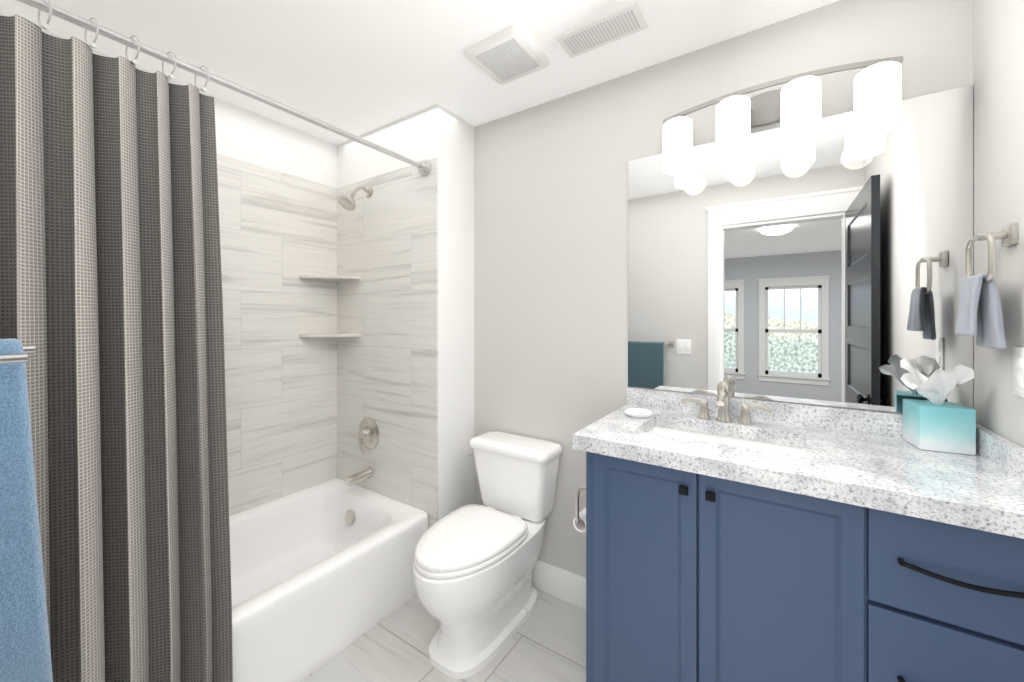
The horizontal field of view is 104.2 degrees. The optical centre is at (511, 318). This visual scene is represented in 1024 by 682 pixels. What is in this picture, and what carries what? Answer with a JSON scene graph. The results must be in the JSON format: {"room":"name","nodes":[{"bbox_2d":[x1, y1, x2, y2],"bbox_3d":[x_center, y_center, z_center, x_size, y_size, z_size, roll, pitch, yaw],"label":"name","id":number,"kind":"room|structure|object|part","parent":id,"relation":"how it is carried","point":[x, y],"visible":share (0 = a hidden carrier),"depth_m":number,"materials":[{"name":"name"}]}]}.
{"room":"bathroom","nodes":[
{"label":"bathroom","id":0,"kind":"room"},
{"bbox_2d":[0,0,839,144],"bbox_3d":[-0.309,-1.110,1.175,2.975,0.060,2.085,0,0,34],"label":"ceiling","id":1,"kind":"structure","parent":0,"point":[358,67],"depth_m":1.56,"materials":[{"name":"paint"}]},
{"bbox_2d":[464,25,549,83],"bbox_3d":[-0.018,-1.068,1.639,0.270,0.023,0.270,0,0,34],"label":"ceiling vent","id":2,"kind":"object","parent":1,"relation":"in","point":[509,54],"visible":1,"depth_m":1.60,"materials":[{"name":"white plastic"}]},
{"bbox_2d":[556,1,647,57],"bbox_3d":[0.334,-1.075,1.499,0.310,0.009,0.140,0,0,34],"label":"ceiling vent","id":3,"kind":"object","parent":1,"relation":"in","point":[625,21],"visible":1,"depth_m":1.48,"materials":[{"name":"white"}]},
{"bbox_2d":[300,588,585,681],"bbox_3d":[-0.309,1.390,1.175,2.975,0.060,2.085,0,0,34],"label":"floor","id":4,"kind":"structure","parent":0,"point":[546,642],"depth_m":1.64,"materials":[{"name":"tile"}]},
{"bbox_2d":[229,478,427,681],"bbox_3d":[-1.189,1.175,1.608,0.808,0.370,1.556,0,0,34],"label":"bathtub","id":5,"kind":"object","parent":4,"relation":"on","point":[321,573],"visible":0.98,"depth_m":1.81,"materials":[{"name":"white ceramic"}]},
{"bbox_2d":[413,431,561,678],"bbox_3d":[-0.137,0.981,1.751,0.463,0.759,0.713,0,0,34],"label":"toilet","id":6,"kind":"object","parent":4,"relation":"on","point":[473,567],"visible":1,"depth_m":1.65,"materials":[{"name":"white ceramic"}]},
{"bbox_3d":[-0.181,0.918,1.674,0.376,0.058,0.521,0,0,34],"label":"seat","id":7,"kind":"part","parent":6,"relation":"part of","materials":[{"name":"white ceramic"}]},
{"bbox_3d":[0.012,0.774,1.960,0.450,0.346,0.201,0,0,34],"label":"tank","id":8,"kind":"part","parent":6,"relation":"part of","materials":[{"name":"white ceramic"}]},
{"bbox_2d":[572,357,1023,681],"bbox_3d":[0.751,0.739,1.253,1.096,1.243,0.567,0,0,34],"label":"bathroom vanity","id":9,"kind":"object","parent":4,"relation":"on","point":[729,538],"visible":1,"depth_m":1.05,"materials":[{"name":"blue wood"}]},
{"bbox_2d":[680,381,772,425],"bbox_3d":[0.750,0.302,1.419,0.297,0.144,0.151,0,0,34],"label":"faucet","id":10,"kind":"object","parent":9,"relation":"on","point":[724,390],"depth_m":1.44,"materials":[{"name":"silver metal"}]},
{"bbox_2d":[438,104,473,520],"bbox_3d":[-0.652,0.140,2.371,0.870,2.440,0.285,0,0,34],"label":"wall","id":11,"kind":"structure","parent":0,"point":[455,302],"depth_m":2.12,"materials":[{"name":"white paint"}]},
{"bbox_2d":[337,104,437,187],"bbox_3d":[-0.731,-0.945,2.247,0.861,0.270,0.008,0,0,34],"label":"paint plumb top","id":12,"kind":"structure","parent":11,"relation":"attached to","point":[414,136],"depth_m":2.20,"materials":[{"name":"white paint"}]},
{"bbox_2d":[337,157,437,528],"bbox_3d":[-0.731,0.275,2.246,0.859,2.170,0.010,0,0,34],"label":"tile","id":13,"kind":"structure","parent":11,"relation":"attached to","point":[387,306],"depth_m":2.19,"materials":[{"name":"beige tile"}]},
{"bbox_2d":[17,0,430,175],"bbox_3d":[-0.880,-0.773,1.401,0.080,0.080,1.559,0,0,34],"label":"curtain rod","id":14,"kind":"object","parent":13,"relation":"attached to","point":[423,167],"visible":0.96,"depth_m":1.26,"materials":[{"name":"silver metal"}]},
{"bbox_2d":[0,0,232,681],"bbox_3d":[-1.089,0.258,1.007,0.163,2.105,0.631,0,0,34],"label":"shower curtain","id":15,"kind":"object","parent":14,"relation":"hanging from","point":[111,303],"visible":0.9,"depth_m":1.06,"materials":[{"name":"grey fabric"}]},
{"bbox_2d":[337,186,378,486],"bbox_3d":[-0.877,0.083,2.225,0.176,1.685,0.192,0,0,34],"label":"fittings","id":16,"kind":"object","parent":13,"relation":"attached to","point":[368,434],"visible":1,"depth_m":2.25,"materials":[{"name":"silver metal"}]},
{"bbox_2d":[474,0,972,577],"bbox_3d":[0.245,0.140,1.999,2.975,2.440,0.100,0,0,34],"label":"wall","id":17,"kind":"structure","parent":0,"point":[550,270],"depth_m":1.87,"materials":[{"name":"paint"}]},
{"bbox_2d":[531,559,585,609],"bbox_3d":[0.146,1.288,1.997,0.869,0.145,0.014,0,0,34],"label":"baseboard","id":18,"kind":"structure","parent":17,"relation":"attached to","point":[560,583],"depth_m":1.93,"materials":[{"name":"white"}]},
{"bbox_2d":[662,56,902,174],"bbox_3d":[0.889,-0.700,1.392,0.690,0.257,0.185,0,0,34],"label":"sconce","id":19,"kind":"object","parent":17,"relation":"attached to","point":[793,105],"visible":1,"depth_m":1.30,"materials":[{"name":"white glass"}]},
{"bbox_2d":[628,85,972,412],"bbox_3d":[0.938,-0.196,1.468,1.029,0.992,0.005,0,0,34],"label":"mirror","id":20,"kind":"object","parent":17,"relation":"attached to","point":[826,267],"visible":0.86,"depth_m":1.39,"materials":[{"name":"clear glass"}]},
{"bbox_2d":[973,0,1023,447],"bbox_3d":[0.856,0.140,0.331,0.100,2.440,1.985,0,0,34],"label":"wall","id":21,"kind":"structure","parent":0,"point":[998,121],"depth_m":1.04,"materials":[{"name":"paint"}]},
{"bbox_2d":[955,222,1017,348],"bbox_3d":[1.194,-0.079,1.004,0.090,0.306,0.152,0,0,34],"label":"towel ring","id":22,"kind":"object","parent":21,"relation":"attached to","point":[980,316],"visible":1,"depth_m":0.98,"materials":[{"name":"silver metal"}]},
{"bbox_2d":[955,273,1006,348],"bbox_3d":[1.183,-0.020,1.015,0.063,0.189,0.144,0,0,34],"label":"towel","id":23,"kind":"object","parent":22,"relation":"hanging from","point":[980,315],"depth_m":0.98,"materials":[{"name":"grey fabric"}]},
{"bbox_2d":[1013,347,1023,397],"bbox_3d":[1.200,0.127,0.940,0.008,0.117,0.070,0,0,34],"label":"electrical outlet plate","id":24,"kind":"object","parent":21,"relation":"attached to","point":[1018,371],"visible":1,"depth_m":0.94,"materials":[{"name":"white plastic"}]},
{"bbox_3d":[-1.529,0.140,1.937,0.100,2.440,1.985,0,0,34],"label":"wall","id":25,"kind":"structure","parent":0,"visible":0},
{"bbox_2d":[0,14,336,187],"bbox_3d":[-1.530,-0.945,1.838,0.008,0.270,1.580,0,0,34],"label":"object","id":26,"kind":"structure","parent":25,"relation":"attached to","point":[242,134],"depth_m":2.16,"materials":[{"name":"white paint"}]},
{"bbox_2d":[217,153,336,515],"bbox_3d":[-1.530,0.275,1.837,0.010,2.170,1.580,0,0,34],"label":"tile","id":27,"kind":"structure","parent":25,"relation":"attached to","point":[278,233],"depth_m":2.18,"materials":[{"name":"beige tile"}]},
{"bbox_2d":[299,333,359,336],"bbox_3d":[-1.058,0.098,2.319,0.235,0.016,0.235,0,0,34],"label":"corner shelf","id":28,"kind":"object","parent":25,"relation":"attached to","point":[332,335],"visible":0.98,"depth_m":2.29,"materials":[{"name":"tile"}]},
{"bbox_2d":[299,275,359,280],"bbox_3d":[-1.058,-0.239,2.319,0.235,0.016,0.235,0,0,34],"label":"corner shelf","id":29,"kind":"object","parent":25,"relation":"attached to","point":[330,278],"visible":1,"depth_m":2.30,"materials":[{"name":"tile"}]},
{"bbox_3d":[-1.220,0.140,0.605,1.900,2.440,0.120,0,0,34],"label":"wall","id":30,"kind":"structure","parent":0,"visible":0},
{"bbox_2d":[0,338,52,681],"bbox_3d":[-1.036,0.456,0.723,0.146,0.838,0.282,0,0,34],"label":"towel","id":31,"kind":"object","parent":30,"relation":"attached to","point":[25,653],"visible":1,"depth_m":0.80,"materials":[{"name":"blue fabric"}]}
]}

